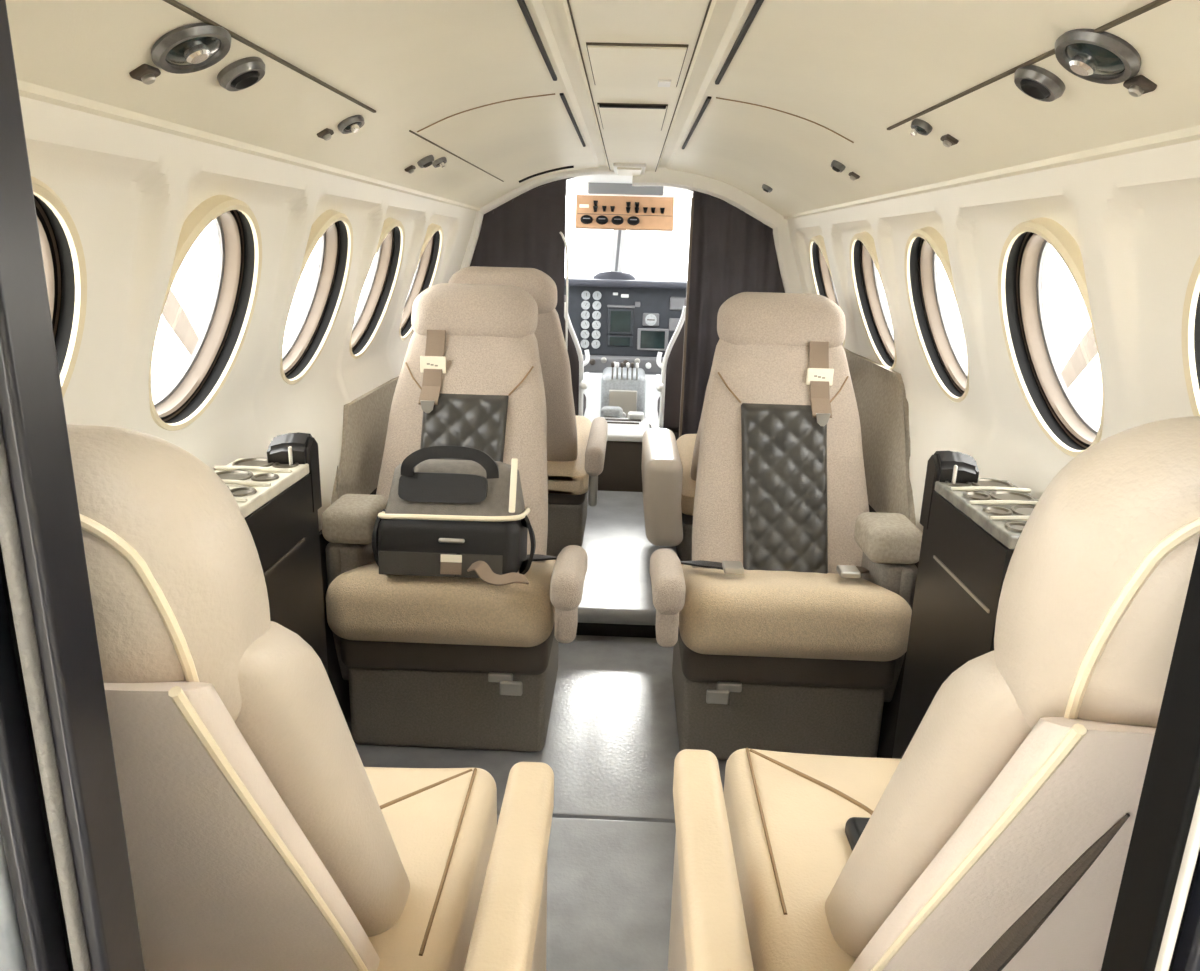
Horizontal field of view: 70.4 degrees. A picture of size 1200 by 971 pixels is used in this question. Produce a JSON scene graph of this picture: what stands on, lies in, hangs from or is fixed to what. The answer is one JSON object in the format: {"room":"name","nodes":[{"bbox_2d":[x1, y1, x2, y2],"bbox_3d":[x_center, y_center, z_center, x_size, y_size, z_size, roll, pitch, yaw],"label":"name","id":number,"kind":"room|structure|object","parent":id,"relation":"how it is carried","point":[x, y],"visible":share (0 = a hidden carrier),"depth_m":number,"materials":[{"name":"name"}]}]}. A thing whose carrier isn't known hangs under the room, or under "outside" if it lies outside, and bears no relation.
{"room":"aircraft cabin","nodes":[
{"label":"aircraft cabin","id":0,"kind":"room"},
{"bbox_2d":[151,289,198,401],"bbox_3d":[-3.612,-0.032,4.106,5.970,2.370,3.680,2,16,1],"label":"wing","id":1,"kind":"object","parent":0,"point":[174,314],"visible":0.02,"depth_m":5.44},
{"bbox_2d":[19,96,475,530],"bbox_3d":[-0.644,-0.072,2.090,0.198,1.285,3.300,2,16,1],"label":"wall","id":2,"kind":"structure","parent":0,"point":[128,191],"depth_m":1.39,"materials":[{"name":"plastic"}]},
{"bbox_2d":[31,176,86,396],"bbox_3d":[-0.698,-0.156,0.905,0.212,0.415,0.376,2,16,1],"label":"window","id":3,"kind":"structure","parent":2,"relation":"in","point":[61,246],"depth_m":1.02,"materials":[{"name":"beige"}]},
{"bbox_2d":[149,195,261,430],"bbox_3d":[-0.681,-0.292,1.394,0.212,0.415,0.376,2,16,1],"label":"window","id":4,"kind":"structure","parent":2,"relation":"in","point":[219,345],"depth_m":1.51,"materials":[{"name":"beige plastic"}]},
{"bbox_2d":[280,210,352,384],"bbox_3d":[-0.664,-0.427,1.883,0.212,0.415,0.376,2,16,1],"label":"window","id":5,"kind":"structure","parent":2,"relation":"in","point":[334,228],"depth_m":2.01,"materials":[{"name":"beige plastic"}]},
{"bbox_2d":[319,488,376,734],"bbox_3d":[-0.610,0.254,2.376,0.076,0.492,2.400,2,16,1],"label":"trim","id":6,"kind":"structure","parent":2,"relation":"attached to","point":[340,686],"depth_m":1.99,"materials":[{"name":"grey carpet"}]},
{"bbox_2d":[321,494,387,679],"bbox_3d":[-0.572,0.241,2.049,0.125,0.438,0.200,2,16,1],"label":"armrest","id":7,"kind":"object","parent":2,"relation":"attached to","point":[348,523],"depth_m":1.93,"materials":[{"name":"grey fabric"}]},
{"bbox_2d":[331,376,398,504],"bbox_3d":[-0.633,-0.219,2.723,0.048,0.250,1.480,2,16,1],"label":"trim","id":8,"kind":"structure","parent":2,"relation":"attached to","point":[366,417],"depth_m":2.29,"materials":[{"name":"grey fabric"}]},
{"bbox_2d":[349,217,404,358],"bbox_3d":[-0.648,-0.551,2.331,0.212,0.415,0.376,2,16,1],"label":"window","id":9,"kind":"structure","parent":2,"relation":"in","point":[390,248],"depth_m":2.47,"materials":[{"name":"beige plastic"}]},
{"bbox_2d":[399,223,443,339],"bbox_3d":[-0.630,-0.687,2.822,0.212,0.415,0.376,2,16,1],"label":"window","id":10,"kind":"structure","parent":2,"relation":"in","point":[430,254],"depth_m":2.95,"materials":[{"name":"beige plastic"}]},
{"bbox_2d":[354,426,726,970],"bbox_3d":[0.054,0.479,2.763,1.300,0.100,6.330,2,16,1],"label":"floor","id":11,"kind":"structure","parent":0,"point":[611,748],"depth_m":1.88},
{"bbox_2d":[0,544,73,970],"bbox_3d":[-0.266,0.317,0.441,0.010,1.440,0.038,2,16,1],"label":"trim","id":12,"kind":"structure","parent":11,"relation":"on","point":[22,829],"depth_m":0.38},
{"bbox_2d":[0,421,90,970],"bbox_3d":[-0.250,0.316,0.443,0.006,1.440,0.032,2,16,1],"label":"trim","id":13,"kind":"structure","parent":11,"relation":"on","point":[10,542],"depth_m":0.37,"materials":[{"name":"grey"}]},
{"bbox_2d":[0,0,144,970],"bbox_3d":[-0.243,0.316,0.446,0.009,1.440,0.030,2,16,1],"label":"trim","id":14,"kind":"structure","parent":11,"relation":"on","point":[32,412],"depth_m":0.36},
{"bbox_2d":[213,432,327,674],"bbox_3d":[-0.599,0.342,1.473,0.143,0.820,0.374,2,16,1],"label":"base cabinet","id":15,"kind":"object","parent":11,"relation":"on","point":[278,495],"visible":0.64,"depth_m":1.45,"materials":[{"name":"brown wood"}]},
{"bbox_2d":[67,425,553,970],"bbox_3d":[-0.355,0.398,0.886,0.594,1.039,0.651,2,16,1],"label":"passenger seat","id":16,"kind":"object","parent":11,"relation":"on","point":[260,837],"visible":0.83,"depth_m":0.63,"materials":[{"name":"beige leather"}]},
{"bbox_2d":[364,767,496,970],"bbox_3d":[-0.402,0.500,1.014,0.500,0.131,0.460,2,16,1],"label":"seat cushion","id":17,"kind":"object","parent":16,"relation":"on","point":[441,823],"depth_m":1.02,"materials":[{"name":"leather"}]},
{"bbox_2d":[326,283,587,751],"bbox_3d":[-0.318,0.054,2.112,0.594,1.048,0.859,2,16,1],"label":"passenger seat","id":18,"kind":"object","parent":11,"relation":"on","point":[431,661],"visible":0.66,"depth_m":1.98,"materials":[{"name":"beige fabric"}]},
{"bbox_2d":[326,560,555,646],"bbox_3d":[-0.345,0.230,2.076,0.500,0.201,0.538,2,16,1],"label":"seat cushion","id":19,"kind":"object","parent":18,"relation":"on","point":[365,607],"depth_m":1.82,"materials":[{"name":"beige fabric"}]},
{"bbox_2d":[372,446,535,585],"bbox_3d":[-0.305,0.055,1.874,0.366,0.303,0.282,4,16,9],"label":"cooler bag","id":20,"kind":"object","parent":18,"relation":"on","point":[468,518],"visible":1,"depth_m":1.81,"materials":[{"name":"black fabric"}]},
{"bbox_2d":[448,266,607,556],"bbox_3d":[-0.254,-0.241,3.106,0.560,1.088,0.782,2,16,1],"label":"passenger seat","id":21,"kind":"object","parent":11,"relation":"on","point":[576,445],"visible":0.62,"depth_m":2.92,"materials":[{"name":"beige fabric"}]},
{"bbox_2d":[547,415,591,494],"bbox_3d":[-0.280,-0.139,3.262,0.500,0.201,0.538,2,16,1],"label":"seat cushion","id":22,"kind":"object","parent":21,"relation":"on","point":[566,473],"depth_m":3.04,"materials":[{"name":"beige fabric"}]},
{"bbox_2d":[564,295,589,415],"bbox_3d":[-0.265,-0.484,4.236,0.430,0.930,0.620,2,16,1],"label":"seat","id":23,"kind":"object","parent":11,"relation":"on","point":[580,380],"visible":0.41,"depth_m":3.98,"materials":[{"name":"grey plastic"}]},
{"bbox_2d":[583,393,585,415],"bbox_3d":[-0.280,-0.401,4.363,0.400,0.120,0.420,2,16,1],"label":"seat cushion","id":24,"kind":"object","parent":23,"relation":"on","point":[584,397],"depth_m":4.38,"materials":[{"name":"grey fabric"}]},
{"bbox_2d":[600,362,645,418],"bbox_3d":[0.126,-0.415,4.729,0.240,0.574,0.472,2,16,1],"label":"throttle quadrant","id":25,"kind":"object","parent":11,"relation":"on","point":[623,387],"visible":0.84,"depth_m":4.56,"materials":[{"name":"grey metal"}]},
{"bbox_2d":[596,406,651,491],"bbox_3d":[0.098,-0.144,4.086,0.300,0.395,0.495,2,16,1],"label":"console","id":26,"kind":"object","parent":11,"relation":"on","point":[622,471],"visible":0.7,"depth_m":3.88,"materials":[{"name":"brown"}]},
{"bbox_2d":[565,271,686,374],"bbox_3d":[0.160,-0.944,4.945,1.200,0.578,0.240,2,16,1],"label":"panel","id":27,"kind":"object","parent":11,"relation":"on","point":[616,316],"visible":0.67,"depth_m":4.92,"materials":[{"name":"grey plastic"}]},
{"bbox_2d":[584,350,589,365],"bbox_3d":[-0.185,-0.733,4.879,0.260,0.116,0.164,2,16,1],"label":"yoke","id":28,"kind":"object","parent":27,"relation":"attached to","point":[587,355],"visible":0.22,"depth_m":4.80,"materials":[{"name":"white plastic"}]},
{"bbox_2d":[593,271,635,279],"bbox_3d":[0.083,-1.210,4.915,0.260,0.053,0.120,2,16,1],"label":"hood","id":29,"kind":"object","parent":27,"relation":"attached to","point":[610,275],"depth_m":4.86,"materials":[{"name":"grey"}]},
{"bbox_2d":[621,294,628,297],"bbox_3d":[0.143,-1.090,4.888,0.045,0.020,0.016,2,16,1],"label":"warning light","id":30,"kind":"object","parent":27,"relation":"on","point":[622,295],"depth_m":4.88,"materials":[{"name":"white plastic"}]},
{"bbox_2d":[656,352,661,368],"bbox_3d":[0.450,-0.711,4.863,0.260,0.116,0.164,2,16,1],"label":"yoke","id":31,"kind":"object","parent":27,"relation":"attached to","point":[659,355],"visible":0.23,"depth_m":4.79,"materials":[{"name":"white plastic"}]},
{"bbox_2d":[655,299,685,440],"bbox_3d":[0.485,-0.458,4.217,0.430,0.930,0.620,2,16,1],"label":"seat","id":32,"kind":"object","parent":11,"relation":"on","point":[669,382],"visible":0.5,"depth_m":3.99,"materials":[{"name":"grey"}]},
{"bbox_2d":[657,397,678,429],"bbox_3d":[0.500,-0.373,4.343,0.400,0.120,0.420,2,16,1],"label":"seat cushion","id":33,"kind":"object","parent":32,"relation":"on","point":[658,408],"depth_m":4.18,"materials":[{"name":"grey fabric"}]},
{"bbox_2d":[641,384,707,561],"bbox_3d":[0.477,-0.187,3.095,0.636,1.028,0.783,2,16,1],"label":"passenger seat","id":34,"kind":"object","parent":11,"relation":"on","point":[669,466],"visible":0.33,"depth_m":2.81,"materials":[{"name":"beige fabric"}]},
{"bbox_2d":[676,434,696,514],"bbox_3d":[0.541,-0.053,3.257,0.500,0.201,0.538,2,16,1],"label":"seat cushion","id":35,"kind":"object","parent":34,"relation":"on","point":[685,443],"depth_m":3.12,"materials":[{"name":"beige leather"}]},
{"bbox_2d":[649,292,914,759],"bbox_3d":[0.419,0.080,2.094,0.594,1.048,0.859,2,16,1],"label":"passenger seat","id":36,"kind":"object","parent":11,"relation":"on","point":[778,638],"visible":0.98,"depth_m":2.07,"materials":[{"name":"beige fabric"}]},
{"bbox_2d":[679,564,911,660],"bbox_3d":[0.432,0.257,2.056,0.500,0.201,0.538,2,16,1],"label":"seat cushion","id":37,"kind":"object","parent":36,"relation":"on","point":[730,612],"depth_m":1.80,"materials":[{"name":"beige fabric"}]},
{"bbox_2d":[668,416,1199,970],"bbox_3d":[0.381,0.399,0.901,0.594,1.069,0.732,2,16,1],"label":"passenger seat","id":38,"kind":"object","parent":11,"relation":"on","point":[999,838],"visible":0.88,"depth_m":0.60,"materials":[{"name":"beige leather"}]},
{"bbox_2d":[723,748,900,970],"bbox_3d":[0.427,0.518,1.032,0.500,0.131,0.540,2,16,1],"label":"seat cushion","id":39,"kind":"object","parent":38,"relation":"on","point":[793,833],"depth_m":1.06,"materials":[{"name":"leather"}]},
{"bbox_2d":[892,451,1038,758],"bbox_3d":[0.649,0.375,1.480,0.143,0.820,0.354,2,16,1],"label":"base cabinet","id":40,"kind":"object","parent":11,"relation":"on","point":[973,526],"visible":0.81,"depth_m":1.44,"materials":[{"name":"brown wood"}]},
{"bbox_2d":[1101,537,1199,970],"bbox_3d":[0.248,0.333,0.433,0.005,1.440,0.030,2,16,1],"label":"trim","id":41,"kind":"structure","parent":11,"relation":"on","point":[1171,785],"depth_m":0.38,"materials":[{"name":"black"}]},
{"bbox_2d":[1155,790,1199,970],"bbox_3d":[0.252,0.334,0.430,0.003,1.440,0.032,2,16,1],"label":"trim","id":42,"kind":"structure","parent":11,"relation":"on","point":[1192,847],"depth_m":0.37,"materials":[{"name":"white plastic"}]},
{"bbox_2d":[1169,849,1199,970],"bbox_3d":[0.262,0.335,0.427,0.008,1.440,0.038,2,16,1],"label":"trim","id":43,"kind":"structure","parent":11,"relation":"on","point":[1187,958],"depth_m":0.38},
{"bbox_2d":[6,0,1199,219],"bbox_3d":[0.075,-0.770,1.871,1.380,0.227,3.300,2,16,1],"label":"ceiling","id":44,"kind":"structure","parent":0,"point":[855,69],"depth_m":1.20,"materials":[{"name":"beige plastic"}]},
{"bbox_2d":[129,64,160,84],"bbox_3d":[-0.491,-0.443,0.917,0.021,0.019,0.030,2,16,1],"label":"button","id":45,"kind":"object","parent":44,"relation":"attached to","point":[145,73],"visible":1,"depth_m":0.91,"materials":[{"name":"brown plastic"}]},
{"bbox_2d":[151,23,230,73],"bbox_3d":[-0.438,-0.470,0.913,0.074,0.047,0.104,1,16,-2],"label":"light","id":46,"kind":"object","parent":44,"relation":"attached to","point":[194,47],"visible":1,"depth_m":0.90,"materials":[{"name":"metal"}]},
{"bbox_2d":[217,57,264,90],"bbox_3d":[-0.436,-0.501,1.033,0.055,0.039,0.060,3,16,6],"label":"ceiling vent","id":47,"kind":"object","parent":44,"relation":"in","point":[241,74],"visible":1,"depth_m":1.02,"materials":[{"name":"metal"}]},
{"bbox_2d":[163,0,375,112],"bbox_3d":[-0.406,-0.486,0.897,0.007,0.004,1.160,2,16,1],"label":"trim","id":48,"kind":"structure","parent":44,"relation":"attached to","point":[174,3],"depth_m":1.01,"materials":[{"name":"brown"}]},
{"bbox_2d":[317,128,333,140],"bbox_3d":[-0.462,-0.591,1.431,0.021,0.019,0.030,2,16,1],"label":"button","id":49,"kind":"object","parent":44,"relation":"attached to","point":[325,134],"visible":1,"depth_m":1.42,"materials":[{"name":"brown"}]},
{"bbox_2d":[337,115,364,133],"bbox_3d":[-0.424,-0.615,1.446,0.044,0.031,0.059,3,16,5],"label":"recessed light","id":50,"kind":"object","parent":44,"relation":"in","point":[351,124],"visible":1,"depth_m":1.43,"materials":[{"name":"metal"}]},
{"bbox_2d":[404,165,415,173],"bbox_3d":[-0.449,-0.747,2.010,0.021,0.019,0.030,2,16,1],"label":"button","id":51,"kind":"object","parent":44,"relation":"attached to","point":[410,169],"visible":1,"depth_m":2.00,"materials":[{"name":"brown"}]},
{"bbox_2d":[417,155,433,167],"bbox_3d":[-0.411,-0.765,2.004,0.041,0.032,0.042,4,16,8],"label":"ceiling vent","id":52,"kind":"object","parent":44,"relation":"in","point":[425,162],"visible":1,"depth_m":1.99,"materials":[{"name":"metal"}]},
{"bbox_2d":[432,157,446,167],"bbox_3d":[-0.396,-0.797,2.093,0.036,0.027,0.047,3,16,5],"label":"recessed light","id":53,"kind":"object","parent":44,"relation":"in","point":[440,162],"visible":0.99,"depth_m":2.08,"materials":[{"name":"metal"}]},
{"bbox_2d":[409,130,503,181],"bbox_3d":[-0.356,-0.878,2.313,0.003,0.004,1.300,2,16,1],"label":"trim","id":54,"kind":"structure","parent":44,"relation":"attached to","point":[409,130],"depth_m":2.06,"materials":[{"name":"brown plastic"}]},
{"bbox_2d":[417,93,554,132],"bbox_3d":[-0.231,-0.750,1.711,0.281,0.080,0.004,2,16,1],"label":"trim","id":55,"kind":"structure","parent":44,"relation":"attached to","point":[554,93],"depth_m":1.71,"materials":[{"name":"brown plastic"}]},
{"bbox_2d":[517,0,556,80],"bbox_3d":[-0.104,-0.568,0.921,0.008,0.008,1.310,2,16,1],"label":"trim","id":56,"kind":"structure","parent":44,"relation":"attached to","point":[522,4],"depth_m":1.23,"materials":[{"name":"black plastic"}]},
{"bbox_2d":[519,166,573,182],"bbox_3d":[-0.197,-1.136,3.098,0.202,0.068,0.012,2,16,1],"label":"trim","id":57,"kind":"structure","parent":44,"relation":"attached to","point":[567,167],"depth_m":3.09,"materials":[{"name":"black plastic"}]},
{"bbox_2d":[560,93,585,146],"bbox_3d":[-0.062,-0.900,2.120,0.008,0.008,0.880,2,16,1],"label":"trim","id":58,"kind":"structure","parent":44,"relation":"attached to","point":[562,95],"depth_m":1.98,"materials":[{"name":"black plastic"}]},
{"bbox_2d":[613,163,645,175],"bbox_3d":[0.108,-1.158,3.122,0.115,0.019,0.320,2,16,1],"label":"recessed light","id":59,"kind":"object","parent":44,"relation":"in","point":[623,169],"visible":1,"depth_m":3.00,"materials":[{"name":"white plastic"}]},
{"bbox_2d":[617,167,641,175],"bbox_3d":[0.108,-1.156,3.123,0.090,0.014,0.260,2,16,1],"label":"diffuser","id":60,"kind":"object","parent":59,"relation":"attached to","point":[623,171],"depth_m":3.07,"materials":[{"name":"white plastic"}]},
{"bbox_2d":[597,103,667,131],"bbox_3d":[0.074,-0.835,1.936,0.146,0.009,0.381,2,16,1],"label":"ceiling hatch","id":61,"kind":"object","parent":44,"relation":"attached to","point":[614,116],"visible":1,"depth_m":1.89,"materials":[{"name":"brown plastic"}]},
{"bbox_2d":[586,42,688,87],"bbox_3d":[0.060,-0.684,1.397,0.150,0.010,0.320,2,16,1],"label":"ceiling panel","id":62,"kind":"object","parent":44,"relation":"attached to","point":[642,65],"visible":1,"depth_m":1.35,"materials":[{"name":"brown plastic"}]},
{"bbox_2d":[682,96,711,148],"bbox_3d":[0.233,-0.890,2.112,0.008,0.008,0.880,2,16,1],"label":"trim","id":63,"kind":"structure","parent":44,"relation":"attached to","point":[708,99],"depth_m":1.97,"materials":[{"name":"black plastic"}]},
{"bbox_2d":[715,0,763,84],"bbox_3d":[0.191,-0.558,0.913,0.008,0.008,1.310,2,16,1],"label":"trim","id":64,"kind":"structure","parent":44,"relation":"attached to","point":[758,3],"depth_m":1.21,"materials":[{"name":"black plastic"}]},
{"bbox_2d":[762,184,772,192],"bbox_3d":[0.555,-0.988,2.821,0.037,0.029,0.037,4,16,8],"label":"ceiling vent","id":65,"kind":"object","parent":44,"relation":"in","point":[766,188],"visible":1,"depth_m":2.81,"materials":[{"name":"metal"}]},
{"bbox_2d":[716,97,853,142],"bbox_3d":[0.369,-0.729,1.695,0.281,0.080,0.004,2,16,1],"label":"trim","id":66,"kind":"structure","parent":44,"relation":"attached to","point":[716,97],"depth_m":1.69,"materials":[{"name":"brown plastic"}]},
{"bbox_2d":[831,160,845,171],"bbox_3d":[0.546,-0.732,1.948,0.034,0.028,0.034,4,16,8],"label":"ceiling vent","id":67,"kind":"object","parent":44,"relation":"in","point":[836,166],"visible":1,"depth_m":1.94,"materials":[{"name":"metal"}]},
{"bbox_2d":[849,172,859,180],"bbox_3d":[0.587,-0.714,1.962,0.021,0.019,0.030,2,16,1],"label":"button","id":68,"kind":"object","parent":44,"relation":"attached to","point":[853,176],"visible":1,"depth_m":1.95,"materials":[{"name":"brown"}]},
{"bbox_2d":[910,119,932,135],"bbox_3d":[0.518,-0.578,1.369,0.033,0.026,0.043,1,16,-2],"label":"recessed light","id":69,"kind":"object","parent":44,"relation":"in","point":[919,126],"visible":1,"depth_m":1.36,"materials":[{"name":"metal"}]},
{"bbox_2d":[940,134,958,146],"bbox_3d":[0.559,-0.551,1.359,0.021,0.019,0.030,2,16,1],"label":"button","id":70,"kind":"object","parent":44,"relation":"attached to","point":[948,140],"visible":1,"depth_m":1.35,"materials":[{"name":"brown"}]},
{"bbox_2d":[887,0,1170,129],"bbox_3d":[0.485,-0.463,0.903,0.007,0.004,1.220,2,16,1],"label":"trim","id":71,"kind":"structure","parent":44,"relation":"attached to","point":[1156,3],"depth_m":0.96,"materials":[{"name":"brown"}]},
{"bbox_2d":[1014,65,1064,101],"bbox_3d":[0.511,-0.468,0.987,0.055,0.039,0.060,3,16,6],"label":"ceiling vent","id":72,"kind":"object","parent":44,"relation":"in","point":[1038,83],"visible":1,"depth_m":0.97,"materials":[{"name":"metal"}]},
{"bbox_2d":[1055,28,1140,83],"bbox_3d":[0.504,-0.436,0.863,0.074,0.047,0.104,1,16,-2],"label":"light","id":73,"kind":"object","parent":44,"relation":"attached to","point":[1104,57],"visible":1,"depth_m":0.85,"materials":[{"name":"metal"}]},
{"bbox_2d":[1123,75,1156,96],"bbox_3d":[0.553,-0.408,0.871,0.021,0.019,0.030,2,16,1],"label":"button","id":74,"kind":"object","parent":44,"relation":"attached to","point":[1138,85],"visible":0.98,"depth_m":0.86,"materials":[{"name":"brown"}]},
{"bbox_2d":[583,373,659,425],"bbox_3d":[0.177,-0.877,5.710,1.360,0.960,0.050,2,16,1],"label":"wall","id":75,"kind":"structure","parent":0,"point":[592,393],"depth_m":5.77,"materials":[{"name":"white plastic"}]},
{"bbox_2d":[615,230,620,270],"bbox_3d":[0.110,-1.430,5.043,0.016,0.457,0.726,1,16,-1],"label":"trim","id":76,"kind":"structure","parent":75,"relation":"attached to","point":[619,231],"depth_m":5.08,"materials":[{"name":"grey metal"}]},
{"bbox_2d":[610,230,625,271],"bbox_3d":[0.112,-1.462,5.094,0.075,0.527,0.788,1,16,-1],"label":"trim","id":77,"kind":"structure","parent":75,"relation":"attached to","point":[615,232],"depth_m":5.14,"materials":[{"name":"white plastic"}]},
{"bbox_2d":[578,491,676,624],"bbox_3d":[0.085,0.225,3.216,0.400,0.050,1.340,2,16,1],"label":"floor","id":78,"kind":"structure","parent":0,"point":[617,589],"depth_m":2.96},
{"bbox_2d":[566,175,692,192],"bbox_3d":[0.153,-1.450,4.016,1.300,0.040,1.300,2,16,1],"label":"ceiling","id":79,"kind":"structure","parent":0,"point":[576,183],"depth_m":4.00,"materials":[{"name":"white plastic"}]},
{"bbox_2d":[575,195,673,230],"bbox_3d":[0.131,-1.441,4.497,0.520,0.173,0.094,2,16,1],"label":"panel","id":80,"kind":"object","parent":79,"relation":"attached to","point":[592,211],"visible":1,"depth_m":4.49,"materials":[{"name":"brown"}]},
{"bbox_2d":[588,183,663,195],"bbox_3d":[0.124,-1.426,4.069,0.360,0.065,0.027,2,16,1],"label":"sun visor","id":81,"kind":"object","parent":79,"relation":"attached to","point":[593,188],"visible":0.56,"depth_m":4.06,"materials":[{"name":"grey plastic"}]},
{"bbox_2d":[566,190,692,198],"bbox_3d":[0.175,-1.603,4.643,1.240,0.050,0.070,2,16,1],"label":"trim","id":82,"kind":"structure","parent":79,"relation":"attached to","point":[568,192],"depth_m":4.62,"materials":[{"name":"white plastic"}]},
{"bbox_2d":[460,166,803,293],"bbox_3d":[0.107,-0.526,3.469,1.536,1.477,0.070,2,16,1],"label":"frame","id":83,"kind":"structure","parent":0,"point":[732,195],"depth_m":3.27,"materials":[{"name":"white plastic"}]},
{"bbox_2d":[470,177,573,334],"bbox_3d":[-0.307,-0.545,3.497,0.505,1.420,0.017,2,16,1],"label":"curtain","id":84,"kind":"object","parent":83,"relation":"hanging from","point":[523,231],"visible":0.19,"depth_m":3.37,"materials":[{"name":"black fabric"}]},
{"bbox_2d":[559,232,567,346],"bbox_3d":[-0.154,-0.454,3.462,0.040,1.113,0.009,2,16,1],"label":"trim","id":85,"kind":"structure","parent":83,"relation":"attached to","point":[561,233],"depth_m":3.37,"materials":[{"name":"white plastic"}]},
{"bbox_2d":[567,0,609,168],"bbox_3d":[-0.011,-0.818,1.850,0.002,0.003,3.200,2,16,1],"label":"trim","id":86,"kind":"structure","parent":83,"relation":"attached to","point":[568,3],"depth_m":1.39,"materials":[{"name":"brown"}]},
{"bbox_2d":[576,622,655,637],"bbox_3d":[0.084,0.270,3.239,0.380,0.050,1.300,2,16,1],"label":"step","id":87,"kind":"structure","parent":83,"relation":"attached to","point":[591,629],"depth_m":2.61,"materials":[{"name":"black"}]},
{"bbox_2d":[655,0,711,171],"bbox_3d":[0.162,-0.811,1.846,0.002,0.003,3.200,2,16,1],"label":"trim","id":88,"kind":"structure","parent":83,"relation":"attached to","point":[710,1],"depth_m":1.37,"materials":[{"name":"brown plastic"}]},
{"bbox_2d":[679,198,693,436],"bbox_3d":[0.342,-0.487,3.466,0.010,1.300,0.030,2,16,1],"label":"trim","id":89,"kind":"structure","parent":83,"relation":"attached to","point":[692,199],"depth_m":3.40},
{"bbox_2d":[682,189,784,434],"bbox_3d":[0.499,-0.506,3.479,0.472,1.398,0.037,2,16,1],"label":"curtain","id":90,"kind":"object","parent":83,"relation":"hanging from","point":[733,252],"visible":0.34,"depth_m":3.38,"materials":[{"name":"black fabric"}]},
{"bbox_2d":[788,140,1199,532],"bbox_3d":[0.753,-0.023,2.054,0.198,1.285,3.300,2,16,1],"label":"wall","id":91,"kind":"structure","parent":0,"point":[1133,219],"depth_m":1.47,"materials":[{"name":"plastic"}]},
{"bbox_2d":[809,235,844,346],"bbox_3d":[0.826,-0.682,2.949,0.212,0.415,0.376,2,16,1],"label":"window","id":92,"kind":"structure","parent":91,"relation":"in","point":[819,263],"depth_m":3.07,"materials":[{"name":"beige plastic"}]},
{"bbox_2d":[849,231,896,369],"bbox_3d":[0.806,-0.527,2.390,0.212,0.415,0.376,2,16,1],"label":"window","id":93,"kind":"structure","parent":91,"relation":"in","point":[864,263],"depth_m":2.52,"materials":[{"name":"beige plastic"}]},
{"bbox_2d":[843,347,915,525],"bbox_3d":[0.797,-0.220,2.673,0.069,0.355,1.480,2,16,1],"label":"trim","id":94,"kind":"structure","parent":91,"relation":"attached to","point":[879,390],"depth_m":2.31,"materials":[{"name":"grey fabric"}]},
{"bbox_2d":[854,512,922,701],"bbox_3d":[0.657,0.284,2.018,0.125,0.438,0.200,2,16,1],"label":"armrest","id":95,"kind":"object","parent":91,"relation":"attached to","point":[889,543],"depth_m":1.91,"materials":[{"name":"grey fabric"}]},
{"bbox_2d":[869,505,918,757],"bbox_3d":[0.712,0.300,2.342,0.076,0.492,2.400,2,16,1],"label":"trim","id":96,"kind":"structure","parent":91,"relation":"attached to","point":[890,709],"depth_m":1.98,"materials":[{"name":"grey carpet"}]},
{"bbox_2d":[904,226,968,401],"bbox_3d":[0.789,-0.390,1.894,0.212,0.415,0.376,2,16,1],"label":"window","id":97,"kind":"structure","parent":91,"relation":"in","point":[923,246],"depth_m":2.02,"materials":[{"name":"beige plastic"}]},
{"bbox_2d":[998,217,1104,456],"bbox_3d":[0.771,-0.249,1.384,0.212,0.415,0.376,2,16,1],"label":"window","id":98,"kind":"structure","parent":91,"relation":"in","point":[1043,388],"depth_m":1.50,"materials":[{"name":"beige plastic"}]},
{"bbox_2d":[1181,255,1199,415],"bbox_3d":[0.753,-0.108,0.878,0.212,0.415,0.376,2,16,1],"label":"window","id":99,"kind":"structure","parent":91,"relation":"in","point":[1190,332],"depth_m":1.02,"materials":[{"name":"beige plastic"}]},
{"bbox_2d":[1061,326,1101,428],"bbox_3d":[3.811,0.227,3.915,5.970,2.370,3.680,2,16,1],"label":"wing","id":100,"kind":"object","parent":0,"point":[1086,350],"visible":0.03,"depth_m":5.31},
{"label":"outside","id":101,"kind":"structure","parent":0,"visible":0},
{"bbox_2d":[151,276,1101,402],"bbox_3d":[0.275,-0.347,10.277,90.000,0.100,90.000,2,16,1],"label":"ground","id":102,"kind":"structure","parent":101,"point":[1067,323],"depth_m":28.16,"materials":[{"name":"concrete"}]},
{"bbox_3d":[-0.536,0.292,0.460,0.501,1.462,0.019,2,16,1],"label":"wall","id":103,"kind":"structure","parent":0,"visible":0},
{"bbox_2d":[0,830,26,970],"bbox_3d":[-0.304,0.567,0.503,0.050,0.922,0.026,2,16,1],"label":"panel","id":104,"kind":"object","parent":103,"relation":"attached to","point":[12,958],"visible":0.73,"depth_m":0.39,"materials":[{"name":"white"}]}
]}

